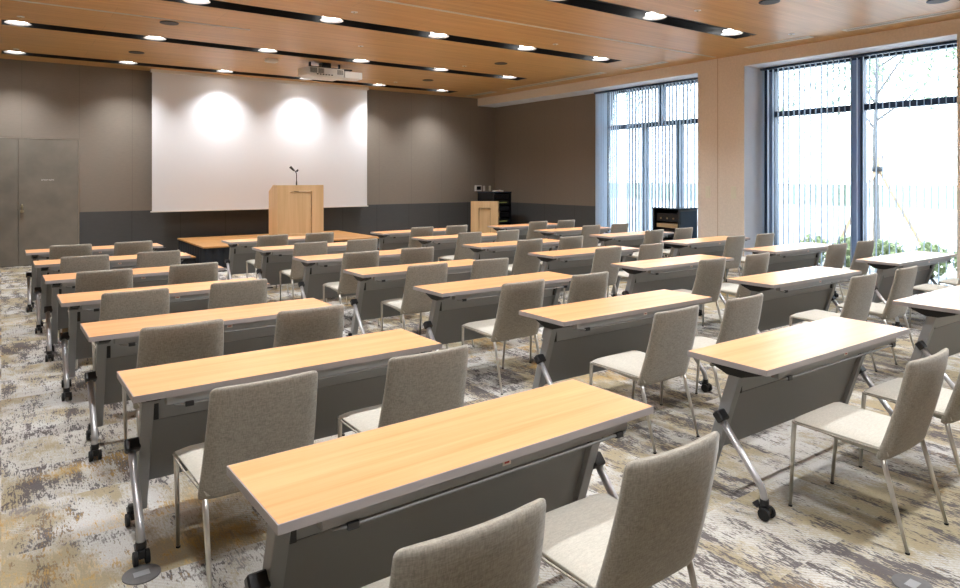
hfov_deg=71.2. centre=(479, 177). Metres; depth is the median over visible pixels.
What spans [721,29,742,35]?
recessed light
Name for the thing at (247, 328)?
folding table
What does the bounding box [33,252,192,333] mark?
folding table
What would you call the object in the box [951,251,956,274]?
shrub
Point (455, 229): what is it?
upholstered chair
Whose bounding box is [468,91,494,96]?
ceiling vent
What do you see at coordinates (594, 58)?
recessed light
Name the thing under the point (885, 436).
upholstered chair
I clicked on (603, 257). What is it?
upholstered chair
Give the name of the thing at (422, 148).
wall
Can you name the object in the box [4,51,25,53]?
recessed light
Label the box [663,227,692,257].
upholstered chair
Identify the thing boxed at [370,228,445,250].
folding table
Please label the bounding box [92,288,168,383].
upholstered chair
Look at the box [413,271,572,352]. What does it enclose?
folding table
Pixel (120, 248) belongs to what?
upholstered chair
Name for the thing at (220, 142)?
projection screen
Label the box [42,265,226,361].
folding table
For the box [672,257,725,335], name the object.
upholstered chair
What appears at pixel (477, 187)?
wall control panel
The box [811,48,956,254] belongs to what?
young tree
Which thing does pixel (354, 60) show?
recessed light
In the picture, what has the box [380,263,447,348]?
upholstered chair
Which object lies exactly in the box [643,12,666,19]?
recessed light
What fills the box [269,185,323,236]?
lectern
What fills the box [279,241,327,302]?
upholstered chair
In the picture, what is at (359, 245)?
upholstered chair
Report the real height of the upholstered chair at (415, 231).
0.829 m
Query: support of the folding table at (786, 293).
on the floor
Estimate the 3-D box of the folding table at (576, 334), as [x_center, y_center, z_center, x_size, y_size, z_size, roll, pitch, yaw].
[1.032,1.262,4.845,1.569,0.715,0.467,0,0,-36]
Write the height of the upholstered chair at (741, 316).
0.829 m
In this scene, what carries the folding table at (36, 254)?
on the floor
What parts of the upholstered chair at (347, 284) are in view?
leg, seat, backrest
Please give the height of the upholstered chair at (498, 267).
0.829 m
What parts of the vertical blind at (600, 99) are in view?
head rail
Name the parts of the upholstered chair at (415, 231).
backrest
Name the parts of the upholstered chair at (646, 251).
seat, backrest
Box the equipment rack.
[477,191,511,224]
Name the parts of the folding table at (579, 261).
panel, modesty panel, support rail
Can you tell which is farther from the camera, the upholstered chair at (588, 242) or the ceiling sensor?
the ceiling sensor
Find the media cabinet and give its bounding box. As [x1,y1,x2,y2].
[652,206,697,257]
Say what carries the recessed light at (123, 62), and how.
in the ceiling
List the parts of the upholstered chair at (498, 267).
backrest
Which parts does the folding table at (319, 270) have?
leg, modesty panel, panel, support rail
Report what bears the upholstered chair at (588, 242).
on the floor
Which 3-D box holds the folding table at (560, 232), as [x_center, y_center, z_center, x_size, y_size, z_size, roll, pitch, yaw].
[1.706,1.262,11.937,1.569,0.715,0.467,0,0,-36]
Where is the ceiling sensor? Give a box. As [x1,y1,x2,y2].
[265,58,277,62]
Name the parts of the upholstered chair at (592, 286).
leg, backrest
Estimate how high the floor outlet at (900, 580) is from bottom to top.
0.006 m
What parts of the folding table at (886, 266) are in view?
leg, modesty panel, panel, support rail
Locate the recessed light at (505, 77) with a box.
[502,76,516,78]
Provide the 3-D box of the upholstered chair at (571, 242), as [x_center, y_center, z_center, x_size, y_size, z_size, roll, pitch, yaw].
[1.102,1.206,9.302,0.480,0.829,0.573,0,0,-35]
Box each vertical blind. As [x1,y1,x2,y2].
[594,77,697,233]
[760,40,956,285]
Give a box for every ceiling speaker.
[129,51,143,53]
[159,21,178,24]
[494,62,506,64]
[758,0,779,4]
[926,0,949,3]
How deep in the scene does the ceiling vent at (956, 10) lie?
9.18 m
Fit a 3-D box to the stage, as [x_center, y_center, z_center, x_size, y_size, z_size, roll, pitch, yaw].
[-4.087,1.418,13.707,3.482,0.396,2.162,0,0,-36]
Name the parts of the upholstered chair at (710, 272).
seat, backrest, leg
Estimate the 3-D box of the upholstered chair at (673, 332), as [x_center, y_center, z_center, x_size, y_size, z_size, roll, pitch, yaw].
[1.047,1.206,4.265,0.480,0.829,0.573,0,0,-37]
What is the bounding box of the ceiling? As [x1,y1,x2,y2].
[0,0,959,98]
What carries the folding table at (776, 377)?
on the floor
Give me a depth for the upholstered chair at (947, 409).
3.50 m
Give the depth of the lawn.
66.23 m
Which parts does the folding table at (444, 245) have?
modesty panel, panel, support rail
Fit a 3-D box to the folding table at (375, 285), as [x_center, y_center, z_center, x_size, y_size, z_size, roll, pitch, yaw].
[-0.585,1.262,6.885,1.569,0.715,0.467,0,0,-36]
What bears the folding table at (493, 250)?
on the floor
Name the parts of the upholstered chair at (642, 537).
seat, backrest, leg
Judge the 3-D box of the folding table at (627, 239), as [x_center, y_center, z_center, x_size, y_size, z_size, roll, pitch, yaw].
[2.507,1.262,10.936,1.569,0.715,0.467,0,0,-36]
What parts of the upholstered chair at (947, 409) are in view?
leg, seat, backrest, leg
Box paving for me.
[615,198,956,285]
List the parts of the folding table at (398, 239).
modesty panel, panel, support rail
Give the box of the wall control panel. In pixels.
[475,185,481,190]
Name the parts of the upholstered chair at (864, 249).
backrest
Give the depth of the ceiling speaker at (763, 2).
8.21 m
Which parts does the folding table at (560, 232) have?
panel, support rail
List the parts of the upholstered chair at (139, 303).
leg, backrest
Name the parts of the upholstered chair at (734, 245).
backrest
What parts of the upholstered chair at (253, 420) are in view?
leg, seat, leg, backrest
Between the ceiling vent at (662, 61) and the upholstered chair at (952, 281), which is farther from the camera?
the ceiling vent at (662, 61)
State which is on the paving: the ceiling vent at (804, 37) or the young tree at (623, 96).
the young tree at (623, 96)
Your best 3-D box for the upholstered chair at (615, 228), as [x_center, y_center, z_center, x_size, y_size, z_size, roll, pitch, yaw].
[2.282,1.206,11.828,0.480,0.829,0.573,0,0,-37]
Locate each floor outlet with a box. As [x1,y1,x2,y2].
[122,563,160,584]
[891,573,933,587]
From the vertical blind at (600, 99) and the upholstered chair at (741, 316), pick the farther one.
the vertical blind at (600, 99)
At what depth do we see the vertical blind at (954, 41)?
10.75 m
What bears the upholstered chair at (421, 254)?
on the floor
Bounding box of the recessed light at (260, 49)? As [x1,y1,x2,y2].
[258,48,277,52]
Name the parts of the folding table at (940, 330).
leg, modesty panel, panel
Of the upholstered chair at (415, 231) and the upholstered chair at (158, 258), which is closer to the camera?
the upholstered chair at (158, 258)
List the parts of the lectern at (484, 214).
panel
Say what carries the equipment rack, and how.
on the floor
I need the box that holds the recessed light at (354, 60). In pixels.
[353,59,369,62]
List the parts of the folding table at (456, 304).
leg, modesty panel, panel, support rail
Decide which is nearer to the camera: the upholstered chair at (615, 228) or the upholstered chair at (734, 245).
the upholstered chair at (734, 245)
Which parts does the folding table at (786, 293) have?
modesty panel, panel, support rail, leg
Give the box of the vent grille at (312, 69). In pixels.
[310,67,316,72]
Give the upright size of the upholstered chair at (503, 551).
0.829 m
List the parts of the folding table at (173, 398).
leg, modesty panel, panel, support rail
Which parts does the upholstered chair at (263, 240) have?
leg, backrest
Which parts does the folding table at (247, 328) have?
leg, modesty panel, panel, support rail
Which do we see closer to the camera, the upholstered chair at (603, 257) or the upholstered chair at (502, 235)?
the upholstered chair at (603, 257)
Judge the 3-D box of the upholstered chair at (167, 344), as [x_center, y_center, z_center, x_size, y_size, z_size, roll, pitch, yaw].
[-1.764,1.206,3.859,0.480,0.829,0.573,0,0,-36]
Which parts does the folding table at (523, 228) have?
panel, modesty panel, support rail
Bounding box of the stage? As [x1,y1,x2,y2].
[177,230,378,267]
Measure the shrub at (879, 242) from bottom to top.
0.625 m
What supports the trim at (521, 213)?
attached to the wall at (545, 137)
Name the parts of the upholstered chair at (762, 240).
backrest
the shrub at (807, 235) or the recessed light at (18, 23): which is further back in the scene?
the shrub at (807, 235)
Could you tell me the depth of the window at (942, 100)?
10.74 m
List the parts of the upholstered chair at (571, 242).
backrest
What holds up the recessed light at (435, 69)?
in the ceiling
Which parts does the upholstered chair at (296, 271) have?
leg, seat, leg, backrest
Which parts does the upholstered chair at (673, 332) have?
leg, leg, seat, leg, backrest, leg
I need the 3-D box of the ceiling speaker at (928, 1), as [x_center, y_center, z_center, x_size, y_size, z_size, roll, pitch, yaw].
[5.576,-2.154,8.160,0.248,0.012,0.248,0,0,-36]
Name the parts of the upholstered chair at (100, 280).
backrest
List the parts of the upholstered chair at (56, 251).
backrest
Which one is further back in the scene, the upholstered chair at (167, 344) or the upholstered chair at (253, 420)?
the upholstered chair at (167, 344)
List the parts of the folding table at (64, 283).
leg, modesty panel, panel, support rail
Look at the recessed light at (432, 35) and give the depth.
10.34 m
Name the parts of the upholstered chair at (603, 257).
leg, backrest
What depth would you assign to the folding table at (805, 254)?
8.75 m
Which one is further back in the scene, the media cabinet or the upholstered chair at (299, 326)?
the media cabinet
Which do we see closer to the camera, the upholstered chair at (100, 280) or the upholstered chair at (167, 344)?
the upholstered chair at (167, 344)
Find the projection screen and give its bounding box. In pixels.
[150,69,368,211]
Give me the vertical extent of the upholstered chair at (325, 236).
0.829 m
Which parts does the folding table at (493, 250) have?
modesty panel, panel, support rail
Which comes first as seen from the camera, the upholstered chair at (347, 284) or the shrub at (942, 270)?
the upholstered chair at (347, 284)
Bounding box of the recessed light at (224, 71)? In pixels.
[217,70,232,72]
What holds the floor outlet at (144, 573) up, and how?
on the floor
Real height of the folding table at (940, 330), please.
0.715 m
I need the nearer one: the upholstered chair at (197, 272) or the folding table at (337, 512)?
the folding table at (337, 512)
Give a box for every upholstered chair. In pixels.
[49,244,91,315]
[58,254,109,332]
[67,268,132,369]
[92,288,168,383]
[113,241,152,255]
[122,319,223,440]
[136,250,180,267]
[168,262,217,284]
[172,370,317,587]
[208,279,266,308]
[246,234,288,292]
[273,304,344,435]
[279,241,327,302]
[293,232,333,285]
[323,250,379,330]
[331,238,377,304]
[337,345,467,437]
[361,498,545,587]
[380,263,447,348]
[395,226,433,249]
[399,246,433,322]
[438,232,481,261]
[445,225,467,234]
[462,279,544,394]
[470,257,508,345]
[496,229,518,241]
[508,238,542,274]
[526,221,547,239]
[529,271,608,362]
[540,235,582,298]
[541,431,719,587]
[557,220,574,228]
[563,246,621,303]
[581,225,599,247]
[589,305,699,453]
[597,223,628,246]
[607,243,663,297]
[628,229,663,258]
[660,293,762,404]
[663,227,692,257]
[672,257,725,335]
[702,252,769,329]
[722,235,744,294]
[724,233,774,282]
[788,348,948,554]
[789,273,876,371]
[823,243,846,311]
[833,240,874,294]
[835,265,917,364]
[859,372,959,475]
[909,277,959,326]
[938,278,958,285]
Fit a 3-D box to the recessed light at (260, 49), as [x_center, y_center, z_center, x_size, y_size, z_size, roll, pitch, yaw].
[-3.629,-2.196,11.466,0.320,0.048,0.320,0,0,-36]
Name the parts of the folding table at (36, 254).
leg, modesty panel, panel, support rail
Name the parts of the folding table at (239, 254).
leg, modesty panel, panel, support rail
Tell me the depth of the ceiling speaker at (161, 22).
9.32 m
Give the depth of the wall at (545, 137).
12.34 m
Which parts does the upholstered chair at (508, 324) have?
leg, leg, seat, leg, backrest, leg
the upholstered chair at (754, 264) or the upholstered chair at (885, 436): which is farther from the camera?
the upholstered chair at (754, 264)
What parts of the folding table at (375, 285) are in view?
leg, modesty panel, panel, support rail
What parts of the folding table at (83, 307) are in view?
leg, modesty panel, panel, support rail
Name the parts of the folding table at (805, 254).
modesty panel, panel, support rail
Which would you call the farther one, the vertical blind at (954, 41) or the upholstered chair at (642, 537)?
the vertical blind at (954, 41)
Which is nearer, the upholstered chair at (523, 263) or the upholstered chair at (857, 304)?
the upholstered chair at (857, 304)
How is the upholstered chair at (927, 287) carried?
on the floor
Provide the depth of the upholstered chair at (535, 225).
12.20 m
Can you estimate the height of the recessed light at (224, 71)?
0.048 m
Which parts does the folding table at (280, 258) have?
modesty panel, panel, support rail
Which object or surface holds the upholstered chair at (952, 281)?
on the floor
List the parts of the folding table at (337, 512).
panel, modesty panel, support rail, leg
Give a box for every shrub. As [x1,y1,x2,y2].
[797,233,830,263]
[834,235,849,266]
[871,239,905,268]
[911,241,952,276]
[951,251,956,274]
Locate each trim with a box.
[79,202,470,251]
[511,202,594,233]
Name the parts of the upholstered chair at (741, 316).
leg, leg, seat, leg, backrest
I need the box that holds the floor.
[0,265,959,587]
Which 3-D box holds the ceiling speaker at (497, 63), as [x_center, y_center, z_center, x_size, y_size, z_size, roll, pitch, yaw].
[0.394,-2.154,12.630,0.248,0.012,0.248,0,0,-36]
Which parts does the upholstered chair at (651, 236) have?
seat, backrest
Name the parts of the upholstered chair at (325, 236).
backrest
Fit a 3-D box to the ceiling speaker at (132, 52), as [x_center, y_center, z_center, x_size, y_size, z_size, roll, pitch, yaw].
[-5.900,-2.154,11.515,0.248,0.012,0.248,0,0,-36]
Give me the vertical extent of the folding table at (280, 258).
0.715 m
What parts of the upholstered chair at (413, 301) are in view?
leg, seat, leg, leg, backrest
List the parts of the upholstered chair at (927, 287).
leg, seat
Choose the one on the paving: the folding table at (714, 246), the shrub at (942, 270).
the shrub at (942, 270)
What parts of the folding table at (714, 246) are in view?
modesty panel, panel, support rail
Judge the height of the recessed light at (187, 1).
0.048 m
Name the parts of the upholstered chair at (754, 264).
leg, seat, backrest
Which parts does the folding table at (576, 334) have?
leg, modesty panel, panel, support rail, leg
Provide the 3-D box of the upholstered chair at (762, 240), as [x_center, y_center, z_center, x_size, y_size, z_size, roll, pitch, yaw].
[3.931,1.206,9.761,0.480,0.829,0.573,0,0,-35]
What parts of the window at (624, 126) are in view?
glass pane, frame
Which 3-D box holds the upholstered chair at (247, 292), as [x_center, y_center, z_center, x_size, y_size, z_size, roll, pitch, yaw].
[-1.995,1.206,5.360,0.480,0.829,0.573,0,0,-36]
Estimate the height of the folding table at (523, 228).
0.715 m
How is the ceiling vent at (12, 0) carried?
in the ceiling
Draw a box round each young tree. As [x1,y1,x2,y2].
[619,91,647,112]
[685,72,803,225]
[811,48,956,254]
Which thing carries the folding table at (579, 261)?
on the floor
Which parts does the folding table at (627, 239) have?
panel, modesty panel, support rail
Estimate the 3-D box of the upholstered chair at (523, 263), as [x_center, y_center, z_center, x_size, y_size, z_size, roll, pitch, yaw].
[0.505,1.206,8.863,0.480,0.829,0.573,0,0,-35]
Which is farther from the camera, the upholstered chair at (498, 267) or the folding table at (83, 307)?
the upholstered chair at (498, 267)
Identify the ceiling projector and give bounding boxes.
[298,62,361,80]
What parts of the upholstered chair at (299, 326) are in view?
backrest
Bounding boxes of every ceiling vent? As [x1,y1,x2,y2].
[12,0,250,29]
[378,0,714,57]
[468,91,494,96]
[507,72,603,88]
[622,61,667,69]
[744,36,812,47]
[842,9,959,31]
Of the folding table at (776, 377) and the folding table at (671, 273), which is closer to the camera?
the folding table at (776, 377)
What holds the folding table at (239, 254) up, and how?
on the floor
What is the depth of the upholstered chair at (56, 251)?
7.92 m
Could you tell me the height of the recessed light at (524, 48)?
0.048 m
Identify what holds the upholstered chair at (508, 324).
on the floor
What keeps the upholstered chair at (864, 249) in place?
on the floor
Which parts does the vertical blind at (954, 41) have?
head rail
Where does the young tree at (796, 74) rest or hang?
on the paving
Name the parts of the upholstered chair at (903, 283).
seat, leg, backrest, leg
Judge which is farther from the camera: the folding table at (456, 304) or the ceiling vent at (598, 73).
the ceiling vent at (598, 73)
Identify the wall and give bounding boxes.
[0,58,494,266]
[478,18,959,277]
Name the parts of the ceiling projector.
mounting frame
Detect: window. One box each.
[601,80,697,233]
[764,44,956,286]
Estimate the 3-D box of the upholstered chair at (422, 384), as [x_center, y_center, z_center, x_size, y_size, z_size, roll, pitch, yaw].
[-0.374,1.206,3.269,0.480,0.829,0.573,0,0,-35]
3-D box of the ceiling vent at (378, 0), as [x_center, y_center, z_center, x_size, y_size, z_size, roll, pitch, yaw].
[1.451,-2.158,10.031,6.780,0.005,0.060,0,0,-36]
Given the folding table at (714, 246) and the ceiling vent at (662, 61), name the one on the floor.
the folding table at (714, 246)
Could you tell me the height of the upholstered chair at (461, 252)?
0.829 m
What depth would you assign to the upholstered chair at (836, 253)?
8.03 m
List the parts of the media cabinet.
panel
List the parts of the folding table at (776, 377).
leg, modesty panel, panel, support rail, leg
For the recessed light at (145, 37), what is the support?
in the ceiling
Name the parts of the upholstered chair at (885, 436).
leg, leg, seat, leg, backrest, leg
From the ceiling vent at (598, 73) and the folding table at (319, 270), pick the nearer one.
the folding table at (319, 270)
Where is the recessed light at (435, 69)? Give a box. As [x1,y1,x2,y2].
[433,68,447,70]
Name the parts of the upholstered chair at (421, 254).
backrest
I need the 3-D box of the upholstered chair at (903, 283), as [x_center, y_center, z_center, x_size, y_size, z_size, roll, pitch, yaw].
[3.639,1.206,6.147,0.480,0.829,0.573,0,0,-37]
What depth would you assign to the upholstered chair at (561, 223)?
12.59 m
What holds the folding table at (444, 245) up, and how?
on the floor
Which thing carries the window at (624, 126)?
in the wall at (545, 137)
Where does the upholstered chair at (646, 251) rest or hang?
on the floor
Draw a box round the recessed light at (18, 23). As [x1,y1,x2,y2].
[4,20,30,25]
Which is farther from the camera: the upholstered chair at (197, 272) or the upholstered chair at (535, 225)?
the upholstered chair at (535, 225)
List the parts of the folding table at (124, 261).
leg, modesty panel, panel, support rail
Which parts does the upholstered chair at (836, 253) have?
backrest, leg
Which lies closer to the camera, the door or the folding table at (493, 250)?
the folding table at (493, 250)
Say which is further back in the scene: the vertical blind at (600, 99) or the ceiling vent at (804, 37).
the vertical blind at (600, 99)
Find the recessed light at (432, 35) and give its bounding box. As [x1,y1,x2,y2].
[428,32,448,37]
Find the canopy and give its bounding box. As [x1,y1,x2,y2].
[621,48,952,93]
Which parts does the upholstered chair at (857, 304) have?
seat, backrest, leg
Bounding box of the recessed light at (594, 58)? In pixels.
[592,57,608,60]
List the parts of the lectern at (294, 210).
panel, panel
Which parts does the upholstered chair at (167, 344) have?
leg, leg, backrest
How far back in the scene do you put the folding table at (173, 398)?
3.18 m
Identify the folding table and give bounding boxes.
[25,243,165,311]
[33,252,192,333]
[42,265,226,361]
[57,278,272,401]
[80,298,330,461]
[117,329,441,566]
[221,236,304,279]
[227,379,653,587]
[252,242,346,302]
[292,249,400,298]
[343,259,473,336]
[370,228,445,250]
[412,233,496,261]
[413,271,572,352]
[462,239,558,275]
[488,223,556,239]
[519,289,711,391]
[528,245,638,296]
[534,227,610,250]
[589,231,673,261]
[610,254,733,315]
[660,236,749,281]
[687,316,909,521]
[727,266,861,333]
[742,242,838,296]
[856,251,956,326]
[892,285,959,389]
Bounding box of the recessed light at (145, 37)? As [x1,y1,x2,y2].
[144,36,165,40]
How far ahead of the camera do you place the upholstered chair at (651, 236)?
10.19 m
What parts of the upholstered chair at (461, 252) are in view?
seat, backrest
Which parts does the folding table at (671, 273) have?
modesty panel, panel, support rail, leg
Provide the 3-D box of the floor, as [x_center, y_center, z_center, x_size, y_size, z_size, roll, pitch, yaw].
[0.029,1.680,6.963,14.780,0.120,18.740,0,0,-36]
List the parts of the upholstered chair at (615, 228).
backrest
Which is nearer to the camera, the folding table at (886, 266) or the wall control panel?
the folding table at (886, 266)
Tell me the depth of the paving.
23.59 m
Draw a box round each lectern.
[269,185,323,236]
[471,201,498,232]
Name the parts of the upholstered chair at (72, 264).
backrest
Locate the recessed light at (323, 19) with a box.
[320,16,342,22]
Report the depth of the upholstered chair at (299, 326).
4.06 m
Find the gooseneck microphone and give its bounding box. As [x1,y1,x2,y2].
[289,166,298,184]
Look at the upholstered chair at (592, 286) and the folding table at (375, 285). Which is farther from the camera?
the folding table at (375, 285)
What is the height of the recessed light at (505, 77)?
0.048 m
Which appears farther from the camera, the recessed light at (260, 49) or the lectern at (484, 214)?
the lectern at (484, 214)
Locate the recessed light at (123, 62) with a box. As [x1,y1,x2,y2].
[119,61,137,63]
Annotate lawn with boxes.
[615,183,956,209]
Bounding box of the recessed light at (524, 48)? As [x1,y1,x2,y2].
[518,45,535,50]
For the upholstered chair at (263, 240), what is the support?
on the floor
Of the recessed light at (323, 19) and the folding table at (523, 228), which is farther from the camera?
the folding table at (523, 228)
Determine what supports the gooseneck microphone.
on the lectern at (294, 210)
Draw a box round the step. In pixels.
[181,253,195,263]
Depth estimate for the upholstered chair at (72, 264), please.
6.80 m
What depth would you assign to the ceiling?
9.97 m
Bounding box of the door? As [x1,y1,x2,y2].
[0,137,78,266]
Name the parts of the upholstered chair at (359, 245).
backrest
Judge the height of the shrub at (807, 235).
0.652 m
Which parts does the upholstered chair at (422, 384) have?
leg, seat, backrest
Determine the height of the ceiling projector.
0.290 m
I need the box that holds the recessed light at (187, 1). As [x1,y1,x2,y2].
[183,0,209,3]
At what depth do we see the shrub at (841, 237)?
12.14 m

